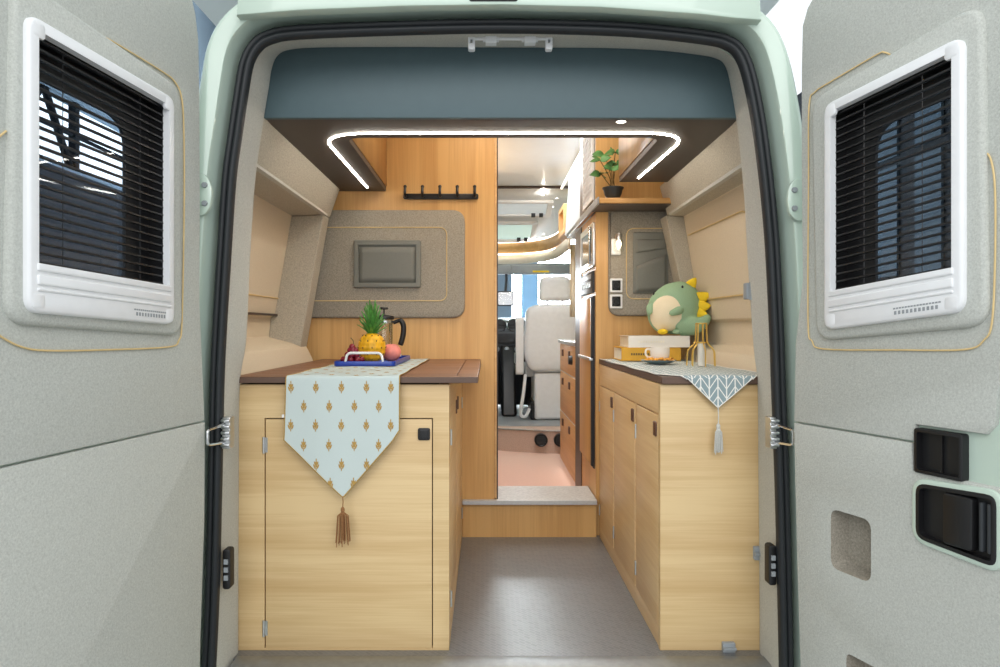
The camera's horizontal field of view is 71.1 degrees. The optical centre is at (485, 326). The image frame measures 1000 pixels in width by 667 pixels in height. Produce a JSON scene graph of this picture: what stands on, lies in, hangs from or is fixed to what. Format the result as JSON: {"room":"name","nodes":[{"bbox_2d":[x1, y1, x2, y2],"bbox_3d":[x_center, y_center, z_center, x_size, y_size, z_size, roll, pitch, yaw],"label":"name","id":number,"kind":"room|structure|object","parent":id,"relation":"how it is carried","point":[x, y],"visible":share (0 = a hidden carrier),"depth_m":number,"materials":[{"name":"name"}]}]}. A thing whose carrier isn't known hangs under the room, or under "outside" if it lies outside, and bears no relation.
{"room":"vehicle interior","nodes":[
{"label":"vehicle interior","id":0,"kind":"room"},
{"bbox_2d":[240,119,338,383],"bbox_3d":[-0.733,-0.198,2.395,0.266,0.752,0.990,0,0,0],"label":"wall","id":1,"kind":"structure","parent":0,"point":[294,201],"depth_m":2.62,"materials":[{"name":"beige fabric"}]},
{"bbox_2d":[306,138,497,536],"bbox_3d":[-0.405,-0.062,3.715,0.910,1.880,1.570,0,0,0],"label":"wall","id":2,"kind":"structure","parent":0,"point":[413,163],"depth_m":2.93,"materials":[{"name":"brown wood"}]},
{"bbox_2d":[312,210,464,317],"bbox_3d":[-0.414,-0.263,2.910,0.652,0.450,0.040,0,0,0],"label":"panel","id":3,"kind":"object","parent":2,"relation":"attached to","point":[410,262],"visible":0.98,"depth_m":2.91,"materials":[{"name":"fabric"}]},
{"bbox_2d":[403,185,477,199],"bbox_3d":[-0.188,-0.561,2.906,0.314,0.054,0.048,0,0,0],"label":"hook rail","id":4,"kind":"object","parent":2,"relation":"attached to","point":[422,196],"visible":1,"depth_m":2.92,"materials":[{"name":"black plastic"}]},
{"bbox_2d":[193,0,778,185],"bbox_3d":[0.000,-1.022,3.475,1.800,0.040,3.050,0,0,0],"label":"ceiling","id":5,"kind":"structure","parent":0,"point":[521,161],"depth_m":4.07,"materials":[{"name":"white paint"}]},
{"bbox_2d":[498,186,568,188],"bbox_3d":[-0.140,-0.995,5.000,1.520,0.015,0.060,0,0,0],"label":"trim","id":6,"kind":"structure","parent":5,"relation":"attached to","point":[499,187],"depth_m":4.97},
{"bbox_2d":[233,535,761,660],"bbox_3d":[0.035,0.903,2.402,1.570,0.050,1.095,0,0,0],"label":"floor","id":7,"kind":"structure","parent":0,"point":[515,596],"depth_m":2.19,"materials":[{"name":"grey laminate"}]},
{"bbox_2d":[238,383,462,649],"bbox_3d":[-0.385,0.517,2.409,0.581,0.722,1.032,0,0,0],"label":"base cabinet","id":8,"kind":"object","parent":7,"relation":"on","point":[393,586],"visible":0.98,"depth_m":1.90,"materials":[{"name":"brown wood"}]},
{"bbox_2d":[239,359,480,382],"bbox_3d":[-0.353,0.144,2.402,0.666,0.024,1.045,0,0,0],"label":"countertop","id":9,"kind":"structure","parent":8,"relation":"on","point":[432,370],"depth_m":2.06,"materials":[{"name":"brown wood"}]},
{"bbox_2d":[282,358,429,547],"bbox_3d":[-0.387,0.355,2.358,0.315,0.456,1.024,0,0,0],"label":"table runner","id":10,"kind":"object","parent":9,"relation":"on","point":[339,420],"visible":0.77,"depth_m":1.87,"materials":[{"name":"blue fabric"}]},
{"bbox_2d":[334,352,409,365],"bbox_3d":[-0.401,0.105,2.540,0.204,0.047,0.480,0,0,0],"label":"tray","id":11,"kind":"object","parent":10,"relation":"on","point":[403,358],"visible":0.6,"depth_m":2.30,"materials":[{"name":"plastic"}]},
{"bbox_2d":[340,338,364,360],"bbox_3d":[-0.451,0.079,2.356,0.082,0.088,0.053,0,0,0],"label":"grape bunch","id":12,"kind":"object","parent":11,"relation":"on","point":[352,357],"visible":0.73,"depth_m":2.34,"materials":[{"name":"red food"}]},
{"bbox_2d":[357,300,386,360],"bbox_3d":[-0.398,0.014,2.449,0.104,0.220,0.102,0,0,0],"label":"pineapple","id":13,"kind":"object","parent":11,"relation":"on","point":[371,341],"visible":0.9,"depth_m":2.43,"materials":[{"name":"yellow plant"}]},
{"bbox_2d":[378,307,405,359],"bbox_3d":[-0.364,0.024,2.660,0.124,0.200,0.078,0,0,0],"label":"press","id":14,"kind":"object","parent":11,"relation":"on","point":[401,321],"visible":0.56,"depth_m":2.65,"materials":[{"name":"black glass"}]},
{"bbox_2d":[384,343,400,360],"bbox_3d":[-0.340,0.090,2.520,0.069,0.068,0.069,0,0,0],"label":"peach","id":15,"kind":"object","parent":11,"relation":"on","point":[393,351],"visible":0.8,"depth_m":2.50,"materials":[{"name":"pink food"}]},
{"bbox_2d":[230,656,771,666],"bbox_3d":[0.040,0.890,1.831,1.400,0.036,0.073,0,0,0],"label":"sill","id":16,"kind":"structure","parent":7,"relation":"on","point":[240,661],"depth_m":1.82,"materials":[{"name":"metal"}]},
{"bbox_2d":[462,486,596,536],"bbox_3d":[0.182,0.798,3.035,0.560,0.160,0.270,0,0,0],"label":"step","id":17,"kind":"structure","parent":7,"relation":"on","point":[518,511],"depth_m":2.92,"materials":[{"name":"brown wood"}]},
{"bbox_2d":[599,364,759,651],"bbox_3d":[0.608,0.518,2.405,0.280,0.723,1.050,0,0,0],"label":"base cabinet","id":18,"kind":"object","parent":7,"relation":"on","point":[679,519],"visible":0.98,"depth_m":1.90,"materials":[{"name":"brown wood"}]},
{"bbox_2d":[599,359,757,383],"bbox_3d":[0.636,0.144,2.408,0.327,0.020,1.045,0,0,0],"label":"countertop","id":19,"kind":"structure","parent":18,"relation":"on","point":[662,379],"depth_m":1.98,"materials":[{"name":"brown wood"}]},
{"bbox_2d":[601,359,756,454],"bbox_3d":[0.622,0.234,2.373,0.309,0.213,1.015,0,0,0],"label":"table runner","id":20,"kind":"object","parent":19,"relation":"on","point":[717,383],"visible":0.94,"depth_m":1.88,"materials":[{"name":"fabric"}]},
{"bbox_2d":[613,346,680,360],"bbox_3d":[0.628,0.103,2.749,0.226,0.052,0.181,0,0,0],"label":"book","id":21,"kind":"object","parent":20,"relation":"on","point":[620,353],"visible":0.71,"depth_m":2.66,"materials":[{"name":"paper"}]},
{"bbox_2d":[619,335,689,347],"bbox_3d":[0.658,0.056,2.755,0.234,0.047,0.189,0,0,0],"label":"book","id":22,"kind":"object","parent":21,"relation":"on","point":[627,341],"visible":0.91,"depth_m":2.66,"materials":[{"name":"paper"}]},
{"bbox_2d":[646,277,710,335],"bbox_3d":[0.740,-0.078,2.728,0.239,0.228,0.190,0,0,0],"label":"plush toy","id":23,"kind":"object","parent":22,"relation":"on","point":[675,308],"visible":0.96,"depth_m":2.67,"materials":[{"name":"green fabric"}]},
{"bbox_2d":[641,359,675,363],"bbox_3d":[0.604,0.122,2.450,0.121,0.014,0.121,0,0,0],"label":"saucer","id":24,"kind":"object","parent":20,"relation":"on","point":[644,360],"visible":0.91,"depth_m":2.41,"materials":[{"name":"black ceramic"}]},
{"bbox_2d":[645,347,669,360],"bbox_3d":[0.604,0.096,2.459,0.081,0.052,0.069,0,0,26],"label":"cup","id":25,"kind":"object","parent":24,"relation":"on","point":[655,352],"visible":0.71,"depth_m":2.43,"materials":[{"name":"ceramic"}]},
{"bbox_2d":[686,323,715,366],"bbox_3d":[0.702,0.057,2.278,0.094,0.141,0.092,0,0,0],"label":"candle holder","id":26,"kind":"object","parent":20,"relation":"on","point":[701,346],"visible":1,"depth_m":2.27,"materials":[{"name":"gold metal"}]},
{"bbox_2d":[199,0,802,666],"bbox_3d":[0.028,-0.030,3.928,2.021,2.216,4.544,0,0,0],"label":"van","id":27,"kind":"object","parent":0,"point":[739,28],"visible":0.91,"depth_m":1.73,"materials":[{"name":"green paint"}]},
{"bbox_2d":[0,0,204,666],"bbox_3d":[-0.756,0.018,1.282,0.080,2.000,0.806,0,0,11],"label":"door","id":28,"kind":"structure","parent":27,"relation":"attached to","point":[102,428],"depth_m":1.34,"materials":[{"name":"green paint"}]},
{"bbox_2d":[39,40,162,283],"bbox_3d":[-0.728,-0.289,1.335,0.006,0.400,0.347,0,0,11],"label":"blind","id":29,"kind":"object","parent":28,"relation":"hanging from","point":[135,106],"depth_m":1.36,"materials":[{"name":"black plastic"}]},
{"bbox_2d":[223,546,233,588],"bbox_3d":[-0.648,0.606,1.761,0.020,0.100,0.028,0,0,0],"label":"socket","id":30,"kind":"object","parent":27,"relation":"attached to","point":[228,553],"depth_m":1.75,"materials":[{"name":"grey plastic"}]},
{"bbox_2d":[470,0,516,0],"bbox_3d":[0.018,-0.792,1.660,0.115,0.040,0.008,0,0,0],"label":"brake light","id":31,"kind":"object","parent":27,"relation":"attached to","point":[470,0],"depth_m":1.66,"materials":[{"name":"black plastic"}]},
{"bbox_2d":[216,34,778,666],"bbox_3d":[0.035,0.095,1.825,1.526,1.820,0.165,0,0,0],"label":"trim","id":32,"kind":"structure","parent":27,"relation":"attached to","point":[227,648],"depth_m":1.82,"materials":[{"name":"grey fabric"}]},
{"bbox_2d":[743,282,751,299],"bbox_3d":[0.720,-0.097,1.894,0.036,0.048,0.032,0,0,0],"label":"bracket","id":33,"kind":"object","parent":32,"relation":"attached to","point":[746,286],"visible":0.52,"depth_m":1.89,"materials":[{"name":"grey plastic"}]},
{"bbox_2d":[264,47,735,190],"bbox_3d":[0.050,-0.762,2.412,1.420,0.399,1.027,0,0,0],"label":"upper cabinet","id":34,"kind":"object","parent":27,"relation":"attached to","point":[339,107],"visible":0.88,"depth_m":1.90,"materials":[{"name":"wood"}]},
{"bbox_2d":[498,263,569,274],"bbox_3d":[0.000,-0.504,6.085,1.700,0.095,0.070,0,0,0],"label":"trim","id":35,"kind":"structure","parent":27,"relation":"attached to","point":[510,265],"depth_m":6.05,"materials":[{"name":"grey plastic"}]},
{"bbox_2d":[498,274,513,305],"bbox_3d":[0.166,-0.343,6.029,0.144,0.329,0.164,0,0,0],"label":"mirror","id":36,"kind":"object","parent":35,"relation":"attached to","point":[505,298],"visible":0.88,"depth_m":5.95,"materials":[{"name":"plastic"}]},
{"bbox_2d":[498,292,512,304],"bbox_3d":[0.166,-0.242,5.948,0.124,0.108,0.002,0,0,0],"label":"mirror glass","id":37,"kind":"object","parent":36,"relation":"attached to","point":[504,298],"depth_m":5.95,"materials":[{"name":"silver mirror"}]},
{"bbox_2d":[498,232,570,263],"bbox_3d":[0.117,-0.639,5.679,1.878,0.195,0.734,0,0,42],"label":"shelf","id":38,"kind":"object","parent":27,"relation":"attached to","point":[548,248],"visible":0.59,"depth_m":5.87,"materials":[{"name":"brown wood"}]},
{"bbox_2d":[498,265,509,273],"bbox_3d":[-0.170,-0.495,6.010,0.760,0.070,0.020,0,0,0],"label":"sun visor","id":39,"kind":"object","parent":38,"relation":"attached to","point":[502,269],"visible":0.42,"depth_m":6.00,"materials":[{"name":"grey plastic"}]},
{"bbox_2d":[512,265,569,273],"bbox_3d":[0.480,-0.495,6.009,0.520,0.070,0.022,0,0,0],"label":"sun visor","id":40,"kind":"object","parent":38,"relation":"attached to","point":[516,269],"visible":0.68,"depth_m":6.00,"materials":[{"name":"grey plastic"}]},
{"bbox_2d":[570,244,574,316],"bbox_3d":[0.650,-0.332,5.000,0.103,0.520,0.034,0,0,0],"label":"curtain","id":41,"kind":"object","parent":38,"relation":"hanging from","point":[572,250],"visible":0.38,"depth_m":5.00,"materials":[{"name":"beige fabric"}]},
{"bbox_2d":[558,203,569,238],"bbox_3d":[0.595,-0.687,4.580,0.210,0.190,0.320,0,0,0],"label":"frame","id":42,"kind":"object","parent":27,"relation":"attached to","point":[562,212],"visible":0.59,"depth_m":4.60,"materials":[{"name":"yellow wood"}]},
{"bbox_2d":[560,152,594,238],"bbox_3d":[0.674,-0.732,4.185,0.372,0.499,1.430,0,0,0],"label":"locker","id":43,"kind":"object","parent":27,"relation":"attached to","point":[573,203],"visible":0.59,"depth_m":4.03,"materials":[{"name":"white"}]},
{"bbox_2d":[560,152,579,188],"bbox_3d":[0.530,-0.972,4.190,0.020,0.020,1.420,0,0,0],"label":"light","id":44,"kind":"object","parent":43,"relation":"on","point":[567,177],"depth_m":4.35,"materials":[{"name":"white"}]},
{"bbox_2d":[765,542,776,584],"bbox_3d":[0.717,0.596,1.761,0.020,0.100,0.028,0,0,0],"label":"socket","id":45,"kind":"object","parent":27,"relation":"attached to","point":[770,549],"depth_m":1.75,"materials":[{"name":"grey plastic"}]},
{"bbox_2d":[794,0,999,666],"bbox_3d":[0.868,-0.057,1.289,0.080,1.849,0.783,0,0,-20],"label":"door","id":46,"kind":"structure","parent":27,"relation":"attached to","point":[897,412],"depth_m":1.38,"materials":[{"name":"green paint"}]},
{"bbox_2d":[836,61,950,289],"bbox_3d":[0.809,-0.286,1.396,0.006,0.414,0.276,0,0,-20],"label":"blind","id":47,"kind":"object","parent":46,"relation":"hanging from","point":[864,110],"depth_m":1.43,"materials":[{"name":"black plastic"}]},
{"bbox_2d":[498,189,567,238],"bbox_3d":[0.000,-0.860,5.525,1.800,0.294,1.055,0,0,0],"label":"ceiling","id":48,"kind":"structure","parent":0,"point":[546,226],"depth_m":5.17,"materials":[{"name":"white paint"}]},
{"bbox_2d":[498,221,537,241],"bbox_3d":[-0.005,-0.785,5.751,0.830,0.132,0.388,0,0,0],"label":"roof hatch","id":49,"kind":"object","parent":48,"relation":"attached to","point":[508,231],"visible":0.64,"depth_m":5.73,"materials":[{"name":"white plastic"}]},
{"bbox_2d":[498,200,553,216],"bbox_3d":[0.040,-0.899,5.310,0.920,0.102,0.262,0,0,0],"label":"roof hatch","id":50,"kind":"object","parent":48,"relation":"attached to","point":[506,208],"visible":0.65,"depth_m":5.31,"materials":[{"name":"white plastic"}]},
{"bbox_2d":[498,450,574,485],"bbox_3d":[0.463,0.903,4.085,0.874,0.050,1.830,0,0,0],"label":"floor","id":51,"kind":"structure","parent":0,"point":[514,468],"depth_m":4.28,"materials":[{"name":"pink plastic"}]},
{"bbox_2d":[498,405,559,453],"bbox_3d":[0.000,0.806,5.705,1.800,0.183,1.789,0,0,0],"label":"step","id":52,"kind":"structure","parent":51,"relation":"on","point":[516,433],"depth_m":4.93,"materials":[{"name":"carpet"}]},
{"bbox_2d":[498,318,530,415],"bbox_3d":[0.000,0.318,6.179,1.800,0.800,1.143,0,0,0],"label":"dashboard","id":53,"kind":"object","parent":52,"relation":"on","point":[510,384],"visible":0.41,"depth_m":5.90,"materials":[{"name":"plastic"}]},
{"bbox_2d":[498,318,506,331],"bbox_3d":[0.120,-0.015,5.925,0.120,0.120,0.020,0,0,0],"label":"air vent","id":54,"kind":"object","parent":53,"relation":"attached to","point":[502,324],"depth_m":5.93,"materials":[{"name":"black plastic"}]},
{"bbox_2d":[507,318,515,331],"bbox_3d":[0.235,-0.015,5.925,0.120,0.120,0.020,0,0,0],"label":"air vent","id":55,"kind":"object","parent":53,"relation":"attached to","point":[511,324],"depth_m":5.93,"materials":[{"name":"black plastic"}]},
{"bbox_2d":[534,433,547,446],"bbox_3d":[0.382,0.784,4.870,0.092,0.092,0.056,0,0,0],"label":"round vent","id":56,"kind":"object","parent":52,"relation":"attached to","point":[540,439],"depth_m":4.85,"materials":[{"name":"black plastic"}]},
{"bbox_2d":[536,435,545,444],"bbox_3d":[0.382,0.784,4.852,0.070,0.070,0.013,0,0,0],"label":"grille","id":57,"kind":"object","parent":52,"relation":"attached to","point":[540,439],"depth_m":4.85,"materials":[{"name":"plastic"}]},
{"bbox_2d":[514,276,574,419],"bbox_3d":[0.536,0.163,5.608,0.611,1.112,0.485,0,0,0],"label":"chair","id":58,"kind":"object","parent":52,"relation":"on","point":[537,343],"visible":0.66,"depth_m":5.38,"materials":[{"name":"white leather"}]},
{"bbox_2d":[523,362,533,376],"bbox_3d":[0.536,0.342,5.690,0.461,0.110,0.320,0,0,0],"label":"seat cushion","id":59,"kind":"object","parent":58,"relation":"on","point":[530,373],"depth_m":5.54,"materials":[{"name":"grey fabric"}]},
{"bbox_2d":[554,433,559,446],"bbox_3d":[0.515,0.781,4.852,0.092,0.092,0.056,0,0,0],"label":"round vent","id":60,"kind":"object","parent":52,"relation":"attached to","point":[556,435],"depth_m":4.83,"materials":[{"name":"black plastic"}]},
{"bbox_2d":[556,435,559,444],"bbox_3d":[0.515,0.781,4.834,0.070,0.070,0.013,0,0,0],"label":"grille","id":61,"kind":"object","parent":52,"relation":"attached to","point":[557,436],"depth_m":4.83,"materials":[{"name":"plastic"}]},
{"bbox_2d":[558,339,574,481],"bbox_3d":[0.660,0.455,3.998,0.439,0.754,0.755,0,0,0],"label":"base cabinet","id":62,"kind":"object","parent":51,"relation":"on","point":[567,346],"visible":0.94,"depth_m":3.96,"materials":[{"name":"brown wood"}]},
{"bbox_2d":[558,339,574,345],"bbox_3d":[0.665,0.088,3.998,0.429,0.020,0.755,0,0,0],"label":"countertop","id":63,"kind":"structure","parent":62,"relation":"on","point":[564,341],"depth_m":4.04,"materials":[{"name":"metal"}]},
{"bbox_2d":[568,355,572,364],"bbox_3d":[0.451,0.178,3.750,0.020,0.052,0.052,0,0,0],"label":"socket","id":64,"kind":"object","parent":62,"relation":"attached to","point":[570,358],"depth_m":3.73,"materials":[{"name":"black plastic"}]},
{"bbox_2d":[575,138,693,534],"bbox_3d":[0.665,-0.062,3.285,0.430,1.880,0.670,0,0,0],"label":"tall cabinet","id":65,"kind":"object","parent":51,"relation":"on","point":[608,326],"depth_m":2.95,"materials":[{"name":"brown wood"}]},
{"bbox_2d":[578,296,594,468],"bbox_3d":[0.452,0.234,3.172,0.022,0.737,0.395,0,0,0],"label":"fridge","id":66,"kind":"object","parent":65,"relation":"attached to","point":[587,305],"visible":1,"depth_m":3.10,"materials":[{"name":"brown plastic"}]},
{"bbox_2d":[580,222,594,272],"bbox_3d":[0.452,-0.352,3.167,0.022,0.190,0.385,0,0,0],"label":"microwave","id":67,"kind":"object","parent":65,"relation":"attached to","point":[587,237],"visible":1,"depth_m":3.12,"materials":[{"name":"metal"}]},
{"bbox_2d":[660,121,756,371],"bbox_3d":[0.789,-0.198,2.415,0.202,0.752,1.030,0,0,0],"label":"wall","id":68,"kind":"structure","parent":0,"point":[704,225],"depth_m":2.47,"materials":[{"name":"beige fabric"}]},
{"bbox_2d":[575,197,670,228],"bbox_3d":[0.601,-0.499,3.105,0.322,0.030,0.690,0,0,0],"label":"corner shelf","id":69,"kind":"object","parent":68,"relation":"attached to","point":[600,204],"visible":0.86,"depth_m":2.81,"materials":[{"name":"brown wood"}]},
{"bbox_2d":[589,147,623,197],"bbox_3d":[0.493,-0.621,2.821,0.150,0.220,0.120,0,0,0],"label":"potted plant","id":70,"kind":"object","parent":69,"relation":"on","point":[610,191],"visible":0.91,"depth_m":2.80,"materials":[{"name":"green plant"}]},
{"bbox_2d":[608,211,672,315],"bbox_3d":[0.691,-0.268,2.932,0.354,0.442,0.037,0,0,0],"label":"panel","id":71,"kind":"object","parent":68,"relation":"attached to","point":[643,265],"visible":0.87,"depth_m":2.93,"materials":[{"name":"fabric"}]},
{"bbox_2d":[610,295,621,307],"bbox_3d":[0.544,-0.107,2.925,0.052,0.058,0.014,0,0,0],"label":"wall socket","id":72,"kind":"object","parent":71,"relation":"attached to","point":[615,300],"visible":1,"depth_m":2.92,"materials":[{"name":"white plastic"}]},
{"bbox_2d":[610,278,621,291],"bbox_3d":[0.544,-0.174,2.925,0.052,0.058,0.014,0,0,0],"label":"wall socket","id":73,"kind":"object","parent":71,"relation":"attached to","point":[615,283],"visible":1,"depth_m":2.92,"materials":[{"name":"white plastic"}]},
{"bbox_2d":[611,233,621,254],"bbox_3d":[0.548,-0.345,2.901,0.050,0.089,0.066,0,0,0],"label":"wall lamp","id":74,"kind":"object","parent":71,"relation":"attached to","point":[615,243],"visible":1,"depth_m":2.92,"materials":[{"name":"white plastic"}]},
{"label":"outside","id":75,"kind":"structure","parent":0,"visible":0},
{"bbox_2d":[498,275,511,317],"bbox_3d":[-0.250,-3.312,14.900,11.100,9.620,0.200,0,0,0],"label":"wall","id":76,"kind":"structure","parent":75,"point":[503,311],"depth_m":14.80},
{"bbox_2d":[521,262,537,317],"bbox_3d":[0.925,-0.472,14.760,0.350,2.100,0.080,0,0,0],"label":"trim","id":77,"kind":"structure","parent":76,"relation":"attached to","point":[529,283],"depth_m":14.72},
{"bbox_2d":[512,250,569,317],"bbox_3d":[0.550,-1.722,15.000,5.540,4.440,0.040,0,0,0],"label":"window","id":78,"kind":"structure","parent":76,"relation":"in","point":[565,258],"depth_m":14.98,"materials":[{"name":"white glass"}]},
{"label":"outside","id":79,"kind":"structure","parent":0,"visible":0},
{"bbox_2d":[39,0,215,190],"bbox_3d":[-5.700,-2.812,9.750,0.200,8.620,10.300,0,0,0],"label":"wall","id":80,"kind":"structure","parent":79,"point":[205,27],"depth_m":10.92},
{"bbox_2d":[39,160,121,275],"bbox_3d":[-5.575,-0.287,9.750,0.050,3.570,10.300,0,0,0],"label":"trim","id":81,"kind":"structure","parent":80,"relation":"attached to","point":[44,249],"depth_m":9.56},
{"bbox_2d":[39,94,121,183],"bbox_3d":[-5.820,-2.622,9.150,0.040,1.000,7.500,0,0,0],"label":"window","id":82,"kind":"structure","parent":80,"relation":"in","point":[41,104],"depth_m":10.21,"materials":[{"name":"white"}]},
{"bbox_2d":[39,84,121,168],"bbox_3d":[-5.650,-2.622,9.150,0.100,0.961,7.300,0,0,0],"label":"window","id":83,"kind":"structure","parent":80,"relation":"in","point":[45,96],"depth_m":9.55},
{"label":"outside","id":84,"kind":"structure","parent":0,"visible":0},
{"bbox_2d":[797,92,950,279],"bbox_3d":[5.500,-1.262,9.300,0.200,5.520,7.400,0,0,0],"label":"wall","id":85,"kind":"structure","parent":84,"point":[946,102],"depth_m":8.90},
{"bbox_2d":[878,101,943,277],"bbox_3d":[5.385,-1.897,8.900,0.030,2.450,4.600,0,0,0],"label":"window","id":86,"kind":"structure","parent":85,"relation":"in","point":[941,104],"depth_m":8.69,"materials":[{"name":"blue glass"}]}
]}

